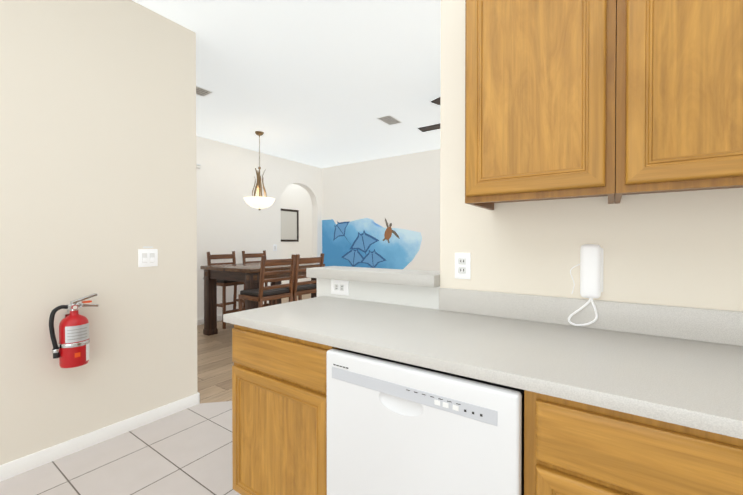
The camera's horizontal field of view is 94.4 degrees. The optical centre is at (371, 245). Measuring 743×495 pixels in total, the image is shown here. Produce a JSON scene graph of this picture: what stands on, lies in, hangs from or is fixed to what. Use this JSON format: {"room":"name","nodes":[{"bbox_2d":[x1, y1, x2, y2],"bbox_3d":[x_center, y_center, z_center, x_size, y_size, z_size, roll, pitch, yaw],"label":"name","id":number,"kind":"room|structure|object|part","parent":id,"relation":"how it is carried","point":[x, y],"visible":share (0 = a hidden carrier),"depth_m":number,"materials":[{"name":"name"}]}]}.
{"room":"kitchen","nodes":[
{"label":"kitchen","id":0,"kind":"room"},
{"bbox_2d":[0,0,199,464],"bbox_3d":[-2.474,-0.186,1.031,0.120,2.800,3.890,0,1,35],"label":"wall","id":1,"kind":"structure","parent":0,"point":[104,148],"depth_m":2.09,"materials":[{"name":"white paint"}]},
{"bbox_2d":[49,293,98,367],"bbox_3d":[-1.682,0.477,1.944,0.150,0.396,0.218,0,1,35],"label":"fire extinguisher","id":2,"kind":"object","parent":1,"relation":"attached to","point":[70,349],"visible":1,"depth_m":1.89,"materials":[{"name":"red metal"}]},
{"bbox_2d":[0,392,199,481],"bbox_3d":[-2.411,1.172,1.018,0.012,0.083,3.882,0,1,35],"label":"baseboard","id":3,"kind":"structure","parent":1,"relation":"attached to","point":[13,468],"depth_m":2.06,"materials":[{"name":"white wood"}]},
{"bbox_2d":[138,246,157,266],"bbox_3d":[-1.505,0.073,2.320,0.011,0.137,0.118,0,1,35],"label":"light switch","id":4,"kind":"object","parent":1,"relation":"attached to","point":[147,257],"visible":1,"depth_m":2.32,"materials":[{"name":"white plastic"}]},
{"bbox_2d":[0,401,240,494],"bbox_3d":[-0.063,1.222,-0.094,5.380,0.001,4.980,0,1,35],"label":"tile floor","id":5,"kind":"structure","parent":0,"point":[187,451],"depth_m":1.89,"materials":[{"name":"white tile"}]},
{"bbox_2d":[232,324,341,494],"bbox_3d":[-0.197,0.769,1.566,0.559,0.880,0.623,0,1,35],"label":"base cabinet","id":6,"kind":"object","parent":5,"relation":"on","point":[279,414],"visible":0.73,"depth_m":1.30,"materials":[{"name":"brown wood"}]},
{"bbox_2d":[327,349,523,494],"bbox_3d":[0.274,0.777,1.225,0.596,0.869,0.639,0,1,35],"label":"dishwasher","id":7,"kind":"object","parent":5,"relation":"on","point":[397,428],"visible":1,"depth_m":0.94,"materials":[{"name":"white plastic"}]},
{"bbox_2d":[524,390,742,494],"bbox_3d":[0.713,0.774,0.938,0.443,0.880,0.623,0,1,35],"label":"base cabinet","id":8,"kind":"object","parent":5,"relation":"on","point":[573,448],"visible":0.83,"depth_m":0.71,"materials":[{"name":"brown wood"}]},
{"bbox_3d":[1.270,0.778,0.553,0.907,0.880,0.623,0,1,35],"label":"base cabinet","id":9,"kind":"object","parent":5,"relation":"on","visible":0},
{"bbox_2d":[223,288,742,438],"bbox_3d":[1.130,0.269,0.643,3.865,0.135,0.632,0,1,35],"label":"countertop","id":10,"kind":"structure","parent":9,"relation":"on","point":[678,365],"depth_m":1.05,"materials":[{"name":"stone"}]},
{"bbox_2d":[197,293,310,402],"bbox_3d":[-0.190,1.198,2.862,9.030,0.001,9.780,0,1,35],"label":"floor","id":11,"kind":"structure","parent":0,"point":[215,363],"depth_m":3.48,"materials":[{"name":"brown wood"}]},
{"bbox_2d":[207,251,244,328],"bbox_3d":[-2.144,0.634,5.180,0.436,1.089,0.450,0,1,35],"label":"chair","id":12,"kind":"object","parent":11,"relation":"on","point":[224,284],"visible":0.38,"depth_m":5.10,"materials":[{"name":"brown wood"}]},
{"bbox_2d":[242,250,281,307],"bbox_3d":[-1.806,0.629,5.669,0.436,1.089,0.450,0,1,35],"label":"chair","id":13,"kind":"object","parent":11,"relation":"on","point":[253,255],"visible":0.21,"depth_m":5.71,"materials":[{"name":"brown wood"}]},
{"bbox_2d":[200,262,324,335],"bbox_3d":[-1.476,0.723,4.797,1.070,0.915,1.270,0,1,35],"label":"dining table","id":14,"kind":"object","parent":11,"relation":"on","point":[248,274],"visible":0.5,"depth_m":4.50,"materials":[{"name":"brown wood"}]},
{"bbox_2d":[238,254,295,311],"bbox_3d":[-1.175,0.645,3.890,0.436,1.089,0.450,0,1,35],"label":"chair","id":15,"kind":"object","parent":11,"relation":"on","point":[261,294],"visible":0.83,"depth_m":3.77,"materials":[{"name":"brown wood"}]},
{"bbox_2d":[273,253,323,304],"bbox_3d":[-0.902,0.641,4.285,0.436,1.089,0.450,0,1,35],"label":"chair","id":16,"kind":"object","parent":11,"relation":"on","point":[300,289],"visible":0.48,"depth_m":4.12,"materials":[{"name":"brown wood"}]},
{"bbox_2d":[200,137,311,318],"bbox_3d":[-2.909,-0.219,4.729,0.140,2.800,9.780,0,1,35],"label":"wall","id":17,"kind":"structure","parent":0,"point":[228,224],"depth_m":5.74,"materials":[{"name":"white paint"}]},
{"bbox_2d":[197,315,221,324],"bbox_3d":[-3.604,1.150,3.601,0.012,0.083,6.775,0,1,35],"label":"baseboard","id":18,"kind":"structure","parent":17,"relation":"attached to","point":[219,318],"depth_m":5.15,"materials":[{"name":"white"}]},
{"bbox_2d":[281,208,298,241],"bbox_3d":[-1.931,-0.472,8.001,0.024,0.750,0.620,0,1,35],"label":"picture frame","id":19,"kind":"object","parent":17,"relation":"attached to","point":[289,225],"visible":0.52,"depth_m":8.03,"materials":[{"name":"black wood"}]},
{"bbox_2d":[132,0,440,167],"bbox_3d":[-0.190,-1.652,2.837,9.030,0.100,9.780,0,1,35],"label":"ceiling","id":20,"kind":"structure","parent":0,"point":[322,83],"depth_m":3.23,"materials":[{"name":"white paint"}]},
{"bbox_2d":[196,86,212,96],"bbox_3d":[-1.822,-1.602,3.528,0.190,0.011,0.310,0,1,35],"label":"ceiling vent","id":21,"kind":"object","parent":20,"relation":"in","point":[202,92],"visible":0.48,"depth_m":3.59,"materials":[{"name":"white metal"}]},
{"bbox_2d":[244,131,274,209],"bbox_3d":[-1.602,-1.063,4.924,0.430,1.114,0.430,0,1,35],"label":"pendant light","id":22,"kind":"object","parent":20,"relation":"hanging from","point":[258,202],"depth_m":4.86,"materials":[{"name":"beige glass"}]},
{"bbox_3d":[-1.601,-1.063,4.926,0.207,1.114,0.211,0,1,35],"label":"pendant light","id":23,"kind":"part","parent":22,"relation":"part of","materials":[{"name":"gold metal"}]},
{"bbox_2d":[377,115,401,124],"bbox_3d":[0.234,-1.610,4.428,0.190,0.011,0.310,0,1,35],"label":"ceiling vent","id":24,"kind":"object","parent":20,"relation":"in","point":[389,120],"visible":1,"depth_m":4.42,"materials":[{"name":"white metal"}]},
{"bbox_2d":[418,97,439,131],"bbox_3d":[1.104,-1.428,3.525,1.339,0.360,1.408,0,1,35],"label":"fan","id":25,"kind":"object","parent":20,"relation":"hanging from","point":[431,127],"visible":0.04,"depth_m":3.80,"materials":[{"name":"black metal"}]},
{"bbox_2d":[312,0,742,310],"bbox_3d":[1.359,-0.186,0.940,4.010,2.800,0.120,0,1,35],"label":"wall","id":26,"kind":"structure","parent":0,"point":[684,248],"depth_m":1.40,"materials":[{"name":"white paint"}]},
{"bbox_2d":[331,279,348,295],"bbox_3d":[-0.179,0.234,1.928,0.128,0.082,0.008,0,1,35],"label":"electrical outlet","id":27,"kind":"object","parent":26,"relation":"attached to","point":[339,287],"visible":1,"depth_m":1.92,"materials":[{"name":"white plastic"}]},
{"bbox_2d":[322,218,421,268],"bbox_3d":[-0.086,0.137,6.627,2.340,1.355,0.009,0,1,35],"label":"art","id":28,"kind":"object","parent":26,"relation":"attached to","point":[367,243],"visible":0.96,"depth_m":6.62,"materials":[{"name":"paint"}]},
{"bbox_2d":[306,266,439,287],"bbox_3d":[0.019,0.158,1.869,0.803,0.054,0.240,0,1,35],"label":"trim","id":29,"kind":"structure","parent":26,"relation":"attached to","point":[422,278],"depth_m":1.76,"materials":[{"name":"laminate"}]},
{"bbox_2d":[455,253,470,278],"bbox_3d":[0.403,0.089,1.525,0.072,0.116,0.008,0,1,35],"label":"electrical outlet","id":30,"kind":"object","parent":26,"relation":"attached to","point":[462,265],"visible":1,"depth_m":1.52,"materials":[{"name":"white plastic"}]},
{"bbox_2d":[568,244,603,325],"bbox_3d":[0.771,0.144,1.242,0.108,0.298,0.056,0,1,35],"label":"phone","id":31,"kind":"object","parent":26,"relation":"attached to","point":[591,269],"visible":1,"depth_m":1.21,"materials":[{"name":"white plastic"}]},
{"bbox_2d":[465,0,742,209],"bbox_3d":[0.899,-0.616,0.976,1.192,0.940,0.332,0,1,35],"label":"upper cabinet","id":32,"kind":"object","parent":26,"relation":"attached to","point":[614,101],"visible":1,"depth_m":0.96,"materials":[{"name":"brown wood"}]}
]}

